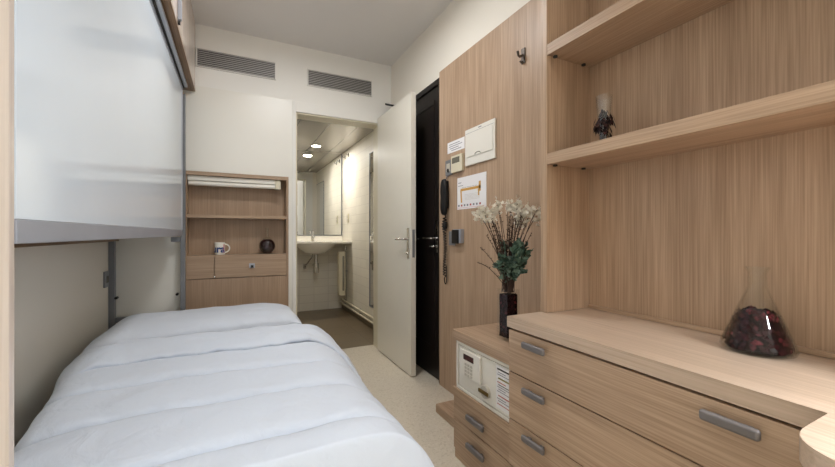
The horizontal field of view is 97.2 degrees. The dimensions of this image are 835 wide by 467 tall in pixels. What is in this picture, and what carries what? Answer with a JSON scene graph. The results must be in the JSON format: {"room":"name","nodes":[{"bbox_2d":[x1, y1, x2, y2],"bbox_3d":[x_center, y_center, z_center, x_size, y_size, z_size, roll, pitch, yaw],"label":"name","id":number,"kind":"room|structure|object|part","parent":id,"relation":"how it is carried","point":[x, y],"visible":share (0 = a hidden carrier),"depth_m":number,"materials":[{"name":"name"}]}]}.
{"room":"small bedroom","nodes":[
{"label":"small bedroom","id":0,"kind":"room"},
{"bbox_2d":[14,242,107,447],"bbox_3d":[-1.171,-0.253,0.525,0.100,2.665,4.783,0,0,-26],"label":"wall","id":1,"kind":"structure","parent":0,"point":[61,299],"depth_m":1.71,"materials":[{"name":"beige paint"}]},
{"bbox_2d":[103,271,108,287],"bbox_3d":[-2.054,0.302,2.430,0.016,0.105,0.080,0,0,-26],"label":"wall socket","id":2,"kind":"object","parent":1,"relation":"attached to","point":[106,273],"visible":1,"depth_m":2.41,"materials":[{"name":"grey paint"}]},
{"bbox_2d":[161,0,194,91],"bbox_3d":[-1.361,-1.325,1.605,0.518,0.517,2.356,0,0,-26],"label":"upper cabinet","id":3,"kind":"object","parent":1,"relation":"attached to","point":[179,14],"visible":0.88,"depth_m":2.21,"materials":[{"name":"brown wood"}]},
{"bbox_3d":[-1.163,-1.331,1.726,0.019,0.500,0.774,0,0,-26],"label":"door","id":4,"kind":"part","parent":3,"relation":"part of","materials":[{"name":"pink wood"}]},
{"bbox_3d":[-1.232,-1.163,1.909,0.017,0.115,0.025,0,0,-26],"label":"handle","id":5,"kind":"part","parent":3,"relation":"part of","materials":[{"name":"metal"}]},
{"bbox_3d":[-1.507,-1.331,2.418,0.019,0.500,0.765,0,0,-26],"label":"door","id":6,"kind":"part","parent":3,"relation":"part of","materials":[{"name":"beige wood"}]},
{"bbox_2d":[186,23,390,306],"bbox_3d":[-1.218,-0.253,3.089,2.100,2.665,0.150,0,0,-26],"label":"wall","id":7,"kind":"structure","parent":0,"point":[293,62],"depth_m":3.08,"materials":[{"name":"white paint"}]},
{"bbox_2d":[116,85,292,316],"bbox_3d":[-1.584,-0.018,2.820,1.205,2.195,0.006,0,0,-26],"label":"wall panel","id":8,"kind":"object","parent":7,"relation":"attached to","point":[227,131],"depth_m":2.82,"materials":[{"name":"white paint"}]},
{"bbox_2d":[196,47,275,79],"bbox_3d":[-1.416,-1.334,2.900,0.563,0.144,0.012,0,0,-26],"label":"air vent","id":9,"kind":"object","parent":7,"relation":"in","point":[205,58],"visible":1,"depth_m":2.89,"materials":[{"name":"black plastic"}]},
{"bbox_2d":[293,101,381,347],"bbox_3d":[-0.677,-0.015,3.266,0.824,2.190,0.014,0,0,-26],"label":"trim","id":10,"kind":"structure","parent":7,"relation":"attached to","point":[301,107],"depth_m":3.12,"materials":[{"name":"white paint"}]},
{"bbox_2d":[307,69,371,96],"bbox_3d":[-0.679,-1.334,3.266,0.579,0.144,0.012,0,0,-26],"label":"air vent","id":11,"kind":"object","parent":7,"relation":"in","point":[315,78],"visible":1,"depth_m":3.25,"materials":[{"name":"black plastic"}]},
{"bbox_2d":[378,92,418,375],"bbox_3d":[-0.192,0.004,3.093,0.157,2.135,0.734,0,0,-26],"label":"door","id":12,"kind":"structure","parent":7,"relation":"in","point":[397,238],"depth_m":2.97,"materials":[{"name":"beige paint"}]},
{"bbox_3d":[-0.072,0.074,2.797,0.008,0.232,0.033,0,0,-26],"label":"lever plate","id":13,"kind":"part","parent":12,"relation":"part of","materials":[{"name":"silver metal"}]},
{"bbox_3d":[-0.029,0.075,2.765,0.020,0.210,0.002,0,0,-26],"label":"lock plate","id":14,"kind":"part","parent":12,"relation":"part of","materials":[{"name":"grey paint"}]},
{"bbox_2d":[297,149,341,311],"bbox_3d":[-1.547,-0.040,5.183,1.165,2.240,0.100,0,0,-26],"label":"wall","id":15,"kind":"structure","parent":0,"point":[315,291],"depth_m":5.20,"materials":[{"name":"beige tile"}]},
{"bbox_2d":[297,149,341,235],"bbox_3d":[-1.524,-0.564,5.132,0.958,1.187,0.012,0,0,-26],"label":"mirror","id":16,"kind":"object","parent":15,"relation":"attached to","point":[319,174],"visible":0.75,"depth_m":5.20,"materials":[{"name":"grey mirror"}]},
{"bbox_2d":[297,236,351,272],"bbox_3d":[-1.417,0.285,4.921,0.961,0.490,0.484,0,0,-26],"label":"basin","id":17,"kind":"object","parent":15,"relation":"attached to","point":[321,244],"visible":0.86,"depth_m":4.86,"materials":[{"name":"white ceramic"}]},
{"bbox_3d":[-1.367,0.205,4.916,0.550,0.140,0.429,0,0,-26],"label":"bowl","id":18,"kind":"part","parent":17,"relation":"part of","materials":[{"name":"white ceramic"}]},
{"bbox_2d":[297,241,351,243],"bbox_3d":[-1.418,0.120,4.923,0.961,0.030,0.480,0,0,-26],"label":"countertop","id":19,"kind":"structure","parent":17,"relation":"on","point":[298,242],"depth_m":4.83,"materials":[{"name":"white ceramic"}]},
{"bbox_2d":[191,0,452,65],"bbox_3d":[-0.180,-1.635,1.018,2.315,0.100,4.783,0,0,-26],"label":"ceiling","id":20,"kind":"structure","parent":0,"point":[376,31],"depth_m":2.75,"materials":[{"name":"paint"}]},
{"bbox_2d":[297,119,372,153],"bbox_3d":[-1.125,-1.185,4.334,1.165,0.050,1.997,0,0,-26],"label":"ceiling","id":21,"kind":"structure","parent":0,"point":[333,138],"depth_m":4.36,"materials":[{"name":"paint"}]},
{"bbox_2d":[342,131,372,321],"bbox_3d":[-0.648,-0.040,4.571,0.100,2.240,1.997,0,0,-26],"label":"wall","id":22,"kind":"structure","parent":0,"point":[355,168],"depth_m":4.66,"materials":[{"name":"beige tile"}]},
{"bbox_2d":[337,246,346,300],"bbox_3d":[-1.029,0.554,5.071,0.136,0.748,0.103,0,0,-26],"label":"radiator","id":23,"kind":"object","parent":22,"relation":"attached to","point":[341,270],"visible":1,"depth_m":5.03,"materials":[{"name":"beige metal"}]},
{"bbox_3d":[-1.011,0.545,5.028,0.010,0.450,0.010,0,0,-26],"label":"slot rail","id":24,"kind":"part","parent":23,"relation":"part of","materials":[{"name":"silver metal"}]},
{"bbox_2d":[340,298,372,318],"bbox_3d":[-0.696,0.945,4.516,0.034,0.030,1.846,0,0,-26],"label":"pipe","id":25,"kind":"object","parent":22,"relation":"attached to","point":[344,300],"visible":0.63,"depth_m":4.58,"materials":[{"name":"beige plastic"}]},
{"bbox_2d":[340,302,372,323],"bbox_3d":[-0.696,1.000,4.516,0.034,0.030,1.846,0,0,-26],"label":"pipe","id":26,"kind":"object","parent":22,"relation":"attached to","point":[344,304],"visible":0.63,"depth_m":4.57,"materials":[{"name":"beige plastic"}]},
{"bbox_2d":[342,304,372,328],"bbox_3d":[-0.674,1.055,4.502,0.008,0.050,1.897,0,0,-26],"label":"baseboard","id":27,"kind":"structure","parent":22,"relation":"attached to","point":[354,314],"depth_m":4.63,"materials":[{"name":"brown tile"}]},
{"bbox_2d":[369,151,372,307],"bbox_3d":[-0.412,-0.043,3.971,0.012,1.766,0.638,0,0,-26],"label":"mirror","id":28,"kind":"object","parent":22,"relation":"attached to","point":[371,153],"visible":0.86,"depth_m":4.20,"materials":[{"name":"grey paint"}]},
{"bbox_2d":[297,308,465,466],"bbox_3d":[-0.600,1.120,1.924,2.370,0.080,6.780,0,0,-26],"label":"floor","id":29,"kind":"structure","parent":0,"point":[412,401],"depth_m":2.60,"materials":[{"name":"beige stone"}]},
{"bbox_2d":[0,0,13,466],"bbox_3d":[-0.872,-0.251,0.521,0.429,2.662,0.018,0,0,-26],"label":"panel","id":30,"kind":"object","parent":29,"relation":"on","point":[6,6],"visible":1,"depth_m":0.61,"materials":[{"name":"pink wood"}]},
{"bbox_2d":[14,0,187,328],"bbox_3d":[-1.381,0.011,1.583,0.465,2.138,2.334,0,0,-26],"label":"bunk","id":31,"kind":"object","parent":29,"relation":"on","point":[100,99],"visible":0.85,"depth_m":1.01,"materials":[{"name":"white plastic"}]},
{"bbox_3d":[-1.567,0.022,1.491,0.048,0.060,2.334,0,0,-26],"label":"rail","id":32,"kind":"part","parent":31,"relation":"part of","materials":[{"name":"brown wood"}]},
{"bbox_3d":[-1.181,-0.522,1.605,0.020,0.995,2.194,0,0,-26],"label":"panel","id":33,"kind":"part","parent":31,"relation":"part of","materials":[{"name":"white laminate"}]},
{"bbox_3d":[-1.190,-0.004,1.608,0.036,0.043,2.210,0,0,-26],"label":"rail","id":34,"kind":"part","parent":31,"relation":"part of","materials":[{"name":"metal"}]},
{"bbox_3d":[-2.083,0.566,2.510,0.034,1.028,0.040,0,0,-26],"label":"post","id":35,"kind":"part","parent":31,"relation":"part of","materials":[{"name":"grey metal"}]},
{"bbox_3d":[-1.178,-1.029,1.615,0.018,0.018,2.210,0,0,-26],"label":"rail","id":36,"kind":"part","parent":31,"relation":"part of","materials":[{"name":"metal"}]},
{"bbox_3d":[-1.676,-0.522,2.593,0.034,0.995,0.015,0,0,-26],"label":"rail","id":37,"kind":"part","parent":31,"relation":"part of","materials":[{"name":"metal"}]},
{"bbox_3d":[-1.716,0.030,2.693,0.030,2.100,0.040,0,0,-26],"label":"post","id":38,"kind":"part","parent":31,"relation":"part of","materials":[{"name":"grey metal"}]},
{"bbox_2d":[186,171,287,309],"bbox_3d":[-1.437,0.305,2.965,0.739,1.550,0.166,0,0,-26],"label":"shelves","id":39,"kind":"object","parent":29,"relation":"on","point":[241,218],"visible":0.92,"depth_m":2.96,"materials":[{"name":"brown wood"}]},
{"bbox_3d":[-1.763,0.305,2.810,0.017,1.550,0.153,0,0,-26],"label":"panel","id":40,"kind":"part","parent":39,"relation":"part of","materials":[{"name":"brown wood"}]},
{"bbox_2d":[214,242,229,254],"bbox_3d":[-1.546,0.118,2.902,0.103,0.096,0.076,0,0,7],"label":"mug","id":41,"kind":"object","parent":39,"relation":"on","point":[219,247],"visible":1,"depth_m":2.88,"materials":[{"name":"white ceramic"}]},
{"bbox_3d":[-1.442,0.352,2.975,0.705,0.011,0.123,0,0,-26],"label":"shelf","id":42,"kind":"part","parent":39,"relation":"part of","materials":[{"name":"brown wood"}]},
{"bbox_2d":[187,175,280,189],"bbox_3d":[-1.445,-0.403,2.938,0.662,0.075,0.062,0,0,-26],"label":"lamp","id":43,"kind":"object","parent":39,"relation":"attached to","point":[192,179],"visible":1,"depth_m":2.91,"materials":[{"name":"white plastic"}]},
{"bbox_3d":[-1.439,-0.131,2.968,0.705,0.022,0.139,0,0,-26],"label":"shelf","id":44,"kind":"part","parent":39,"relation":"part of","materials":[{"name":"brown wood"}]},
{"bbox_3d":[-1.412,0.715,2.914,0.705,0.731,0.018,0,0,-26],"label":"panel","id":45,"kind":"part","parent":39,"relation":"part of","materials":[{"name":"brown wood"}]},
{"bbox_3d":[-1.472,-0.049,3.035,0.705,0.787,0.010,0,0,-26],"label":"panel","id":46,"kind":"part","parent":39,"relation":"part of","materials":[{"name":"brown wood"}]},
{"bbox_3d":[-1.439,0.175,2.968,0.705,0.016,0.139,0,0,-26],"label":"shelf","id":47,"kind":"part","parent":39,"relation":"part of","materials":[{"name":"brown wood"}]},
{"bbox_3d":[-1.329,0.257,2.951,0.520,0.173,0.018,0,0,-26],"label":"drawer","id":48,"kind":"part","parent":39,"relation":"part of","materials":[{"name":"brown wood"}]},
{"bbox_2d":[259,239,274,253],"bbox_3d":[-1.250,0.060,3.058,0.132,0.211,0.132,0,0,-26],"label":"vase","id":49,"kind":"object","parent":39,"relation":"on","point":[266,246],"visible":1,"depth_m":3.02,"materials":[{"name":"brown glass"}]},
{"bbox_3d":[-1.117,0.305,3.132,0.017,1.550,0.153,0,0,-26],"label":"panel","id":50,"kind":"part","parent":39,"relation":"part of","materials":[{"name":"brown wood"}]},
{"bbox_2d":[436,400,453,426],"bbox_3d":[0.302,1.055,2.089,0.221,0.050,0.418,0,0,-26],"label":"wooden step","id":51,"kind":"structure","parent":29,"relation":"on","point":[445,410],"depth_m":2.16,"materials":[{"name":"brown wood"}]},
{"bbox_2d":[453,323,509,466],"bbox_3d":[0.425,0.771,1.661,0.382,0.617,0.455,0,0,-26],"label":"base cabinet","id":52,"kind":"object","parent":29,"relation":"on","point":[481,436],"visible":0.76,"depth_m":1.61,"materials":[{"name":"brown wood"}]},
{"bbox_3d":[0.342,0.773,1.859,0.354,0.524,0.018,0,0,-26],"label":"panel","id":53,"kind":"part","parent":52,"relation":"part of","materials":[{"name":"brown wood"}]},
{"bbox_3d":[0.252,0.954,1.607,0.025,0.026,0.130,0,0,-26],"label":"handle","id":54,"kind":"part","parent":52,"relation":"part of","materials":[{"name":"silver metal"}]},
{"bbox_3d":[0.252,0.827,1.607,0.025,0.026,0.130,0,0,-26],"label":"handle","id":55,"kind":"part","parent":52,"relation":"part of","materials":[{"name":"silver metal"}]},
{"bbox_3d":[0.284,0.832,1.588,0.018,0.110,0.451,0,0,-26],"label":"drawer","id":56,"kind":"part","parent":52,"relation":"part of","materials":[{"name":"brown wood"}]},
{"bbox_3d":[0.284,0.962,1.588,0.018,0.141,0.451,0,0,-26],"label":"drawer","id":57,"kind":"part","parent":52,"relation":"part of","materials":[{"name":"brown wood"}]},
{"bbox_2d":[456,341,510,421],"bbox_3d":[0.421,0.625,1.656,0.355,0.223,0.409,0,0,-26],"label":"room safe","id":58,"kind":"object","parent":52,"relation":"in","point":[483,377],"visible":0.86,"depth_m":1.57,"materials":[{"name":"white metal"}]},
{"bbox_3d":[0.240,0.595,1.654,0.014,0.120,0.148,0,0,-26],"label":"control panel","id":59,"kind":"part","parent":58,"relation":"part of","materials":[{"name":"white plastic"}]},
{"bbox_3d":[0.278,0.671,1.555,0.008,0.017,0.068,0,0,-26],"label":"lock lever","id":60,"kind":"part","parent":58,"relation":"part of","materials":[{"name":"gold metal"}]},
{"bbox_3d":[0.288,0.672,1.559,0.014,0.052,0.052,0,0,-26],"label":"lock knob","id":61,"kind":"part","parent":58,"relation":"part of","materials":[{"name":"gold metal"}]},
{"bbox_2d":[499,293,516,337],"bbox_3d":[0.398,0.352,1.610,0.071,0.220,0.071,0,0,-26],"label":"vase","id":62,"kind":"object","parent":52,"relation":"on","point":[508,301],"visible":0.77,"depth_m":1.59,"materials":[{"name":"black glass"}]},
{"bbox_2d":[472,194,540,292],"bbox_3d":[0.401,0.041,1.606,0.332,0.432,0.189,0,0,10],"label":"bouquet","id":63,"kind":"object","parent":62,"relation":"in","point":[513,257],"visible":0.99,"depth_m":1.59,"materials":[{"name":"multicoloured plant"}]},
{"bbox_3d":[0.332,0.087,1.611,0.128,0.340,0.003,0,0,-1],"label":"flower stem","id":64,"kind":"part","parent":63,"relation":"part of","materials":[{"name":"brown plant"}]},
{"bbox_2d":[509,329,802,466],"bbox_3d":[0.699,0.712,1.050,0.435,0.736,0.858,0,0,-26],"label":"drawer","id":65,"kind":"object","parent":29,"relation":"on","point":[568,407],"visible":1,"depth_m":0.97,"materials":[{"name":"brown wood"}]},
{"bbox_3d":[0.386,0.699,1.220,0.025,0.023,0.102,0,0,-26],"label":"handle","id":66,"kind":"part","parent":65,"relation":"part of","materials":[{"name":"silver metal"}]},
{"bbox_3d":[0.386,0.538,1.220,0.025,0.023,0.102,0,0,-26],"label":"handle","id":67,"kind":"part","parent":65,"relation":"part of","materials":[{"name":"silver metal"}]},
{"bbox_3d":[0.386,0.381,1.220,0.025,0.023,0.102,0,0,-26],"label":"handle","id":68,"kind":"part","parent":65,"relation":"part of","materials":[{"name":"silver metal"}]},
{"bbox_3d":[0.534,0.757,0.968,0.019,0.165,0.858,0,0,-26],"label":"drawer","id":69,"kind":"part","parent":65,"relation":"part of","materials":[{"name":"brown wood"}]},
{"bbox_3d":[0.534,0.587,0.968,0.019,0.168,0.858,0,0,-26],"label":"drawer","id":70,"kind":"part","parent":65,"relation":"part of","materials":[{"name":"brown wood"}]},
{"bbox_2d":[507,308,834,466],"bbox_3d":[0.914,0.692,0.331,0.691,0.777,2.354,0,0,-26],"label":"countertop","id":71,"kind":"structure","parent":65,"relation":"on","point":[799,391],"depth_m":0.86,"materials":[{"name":"brown wood"}]},
{"bbox_2d":[541,0,834,358],"bbox_3d":[0.830,-0.426,0.998,0.248,1.458,1.084,0,0,-26],"label":"wall shelves","id":72,"kind":"object","parent":71,"relation":"on","point":[717,162],"visible":0.97,"depth_m":1.14,"materials":[{"name":"brown wood"}]},
{"bbox_3d":[0.595,-0.426,1.468,0.248,1.458,0.032,0,0,-26],"label":"panel","id":73,"kind":"part","parent":72,"relation":"part of","materials":[{"name":"brown wood"}]},
{"bbox_2d":[593,95,615,139],"bbox_3d":[0.648,-0.391,1.279,0.072,0.173,0.066,0,0,-7],"label":"flask","id":74,"kind":"object","parent":72,"relation":"on","point":[602,125],"visible":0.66,"depth_m":1.27,"materials":[{"name":"clear glass"}]},
{"bbox_3d":[0.823,-0.698,0.997,0.236,0.041,1.013,0,0,-26],"label":"shelf","id":75,"kind":"part","parent":72,"relation":"part of","materials":[{"name":"brown wood"}]},
{"bbox_3d":[0.823,-0.283,0.997,0.236,0.042,1.013,0,0,-26],"label":"shelf","id":76,"kind":"part","parent":72,"relation":"part of","materials":[{"name":"brown wood"}]},
{"bbox_2d":[719,267,799,358],"bbox_3d":[0.873,0.194,0.946,0.151,0.217,0.151,0,0,-26],"label":"flask","id":77,"kind":"object","parent":71,"relation":"on","point":[752,329],"visible":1,"depth_m":0.91,"materials":[{"name":"clear glass"}]},
{"bbox_3d":[0.625,0.381,0.738,0.025,0.023,0.102,0,0,-26],"label":"handle","id":78,"kind":"part","parent":65,"relation":"part of","materials":[{"name":"silver metal"}]},
{"bbox_3d":[-0.975,0.860,1.821,0.845,0.440,2.130,0,0,-26],"label":"bed","id":79,"kind":"object","parent":29,"relation":"on","visible":0},
{"bbox_2d":[81,303,301,353],"bbox_3d":[-1.325,0.559,2.351,1.100,0.126,0.750,0,0,-26],"label":"pillow","id":80,"kind":"object","parent":79,"relation":"on","point":[244,316],"visible":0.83,"depth_m":2.19,"materials":[{"name":"white fabric"}]},
{"bbox_2d":[14,323,433,466],"bbox_3d":[-0.698,0.693,1.439,1.297,0.363,1.475,0,0,-32],"label":"duvet","id":81,"kind":"object","parent":79,"relation":"on","point":[288,395],"visible":0.98,"depth_m":1.17,"materials":[{"name":"white fabric"}]},
{"bbox_2d":[391,0,529,107],"bbox_3d":[0.817,-0.253,1.513,0.150,2.665,4.783,0,0,-26],"label":"wall","id":82,"kind":"structure","parent":0,"point":[462,23],"depth_m":2.59,"materials":[{"name":"beige paint"}]},
{"bbox_2d":[416,78,438,379],"bbox_3d":[0.005,-0.024,3.046,0.168,2.208,0.870,0,0,-26],"label":"door","id":83,"kind":"structure","parent":82,"relation":"in","point":[427,100],"depth_m":2.83,"materials":[{"name":"black wood"}]},
{"bbox_3d":[-0.015,-0.058,3.030,0.006,1.875,0.640,0,0,-26],"label":"panel moulding","id":84,"kind":"part","parent":83,"relation":"part of","materials":[{"name":"black wood"}]},
{"bbox_3d":[0.027,-0.024,3.057,0.120,2.208,0.870,0,0,-26],"label":"frame","id":85,"kind":"part","parent":83,"relation":"part of","materials":[{"name":"black wood"}]},
{"bbox_3d":[0.143,0.025,2.707,0.008,0.230,0.030,0,0,-26],"label":"lever plate","id":86,"kind":"part","parent":83,"relation":"part of","materials":[{"name":"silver metal"}]},
{"bbox_2d":[439,0,540,394],"bbox_3d":[0.435,-0.037,2.091,0.018,2.235,1.218,0,0,-26],"label":"wall panel","id":87,"kind":"object","parent":82,"relation":"attached to","point":[488,81],"visible":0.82,"depth_m":2.11,"materials":[{"name":"brown wood"}]},
{"bbox_2d":[440,176,448,283],"bbox_3d":[0.183,-0.025,2.523,0.049,0.746,0.075,0,0,-26],"label":"wall telephone","id":88,"kind":"object","parent":87,"relation":"attached to","point":[444,187],"visible":1,"depth_m":2.51,"materials":[{"name":"black plastic"}]},
{"bbox_3d":[0.187,0.108,2.525,0.045,0.480,0.041,0,0,22],"label":"coiled cord","id":89,"kind":"part","parent":88,"relation":"part of","materials":[{"name":"black plastic"}]},
{"bbox_2d":[445,159,452,175],"bbox_3d":[0.212,-0.448,2.504,0.014,0.105,0.085,0,0,-26],"label":"light switch","id":90,"kind":"object","parent":87,"relation":"attached to","point":[448,162],"visible":0.89,"depth_m":2.50,"materials":[{"name":"grey paint"}]},
{"bbox_2d":[449,229,463,245],"bbox_3d":[0.242,0.026,2.417,0.036,0.108,0.177,0,0,-26],"label":"card holder","id":91,"kind":"object","parent":87,"relation":"attached to","point":[456,236],"visible":1,"depth_m":2.36,"materials":[{"name":"metal"}]},
{"bbox_3d":[0.233,0.033,2.470,0.007,0.095,0.075,0,0,-26],"label":"plate","id":92,"kind":"part","parent":91,"relation":"part of","materials":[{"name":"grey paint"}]},
{"bbox_2d":[448,136,464,153],"bbox_3d":[0.253,-0.581,2.435,0.002,0.074,0.209,0,0,-26],"label":"printed notice","id":93,"kind":"object","parent":87,"relation":"attached to","point":[458,144],"visible":1,"depth_m":2.43,"materials":[{"name":"white paper"}]},
{"bbox_2d":[451,153,463,172],"bbox_3d":[0.260,-0.456,2.397,0.023,0.112,0.132,0,0,-26],"label":"thermostat","id":94,"kind":"object","parent":87,"relation":"attached to","point":[457,161],"visible":1,"depth_m":2.38,"materials":[{"name":"beige plastic"}]},
{"bbox_2d":[457,172,485,209],"bbox_3d":[0.331,-0.259,2.278,0.002,0.205,0.311,0,0,-26],"label":"sign","id":95,"kind":"object","parent":87,"relation":"attached to","point":[471,190],"visible":1,"depth_m":2.27,"materials":[{"name":"white paper"}]},
{"bbox_2d":[465,118,495,166],"bbox_3d":[0.367,-0.534,2.186,0.019,0.224,0.297,0,0,-26],"label":"box","id":96,"kind":"object","parent":87,"relation":"attached to","point":[480,140],"visible":1,"depth_m":2.16,"materials":[{"name":"white plastic"}]},
{"bbox_2d":[516,47,524,64],"bbox_3d":[0.517,-0.897,1.854,0.046,0.081,0.026,0,0,-26],"label":"wall hook","id":97,"kind":"object","parent":87,"relation":"attached to","point":[522,56],"visible":1,"depth_m":1.85,"materials":[{"name":"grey metal"}]},
{"bbox_3d":[0.535,-0.899,1.863,0.006,0.078,0.026,0,0,-26],"label":"hook plate","id":98,"kind":"part","parent":97,"relation":"part of","materials":[{"name":"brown metal"}]}
]}

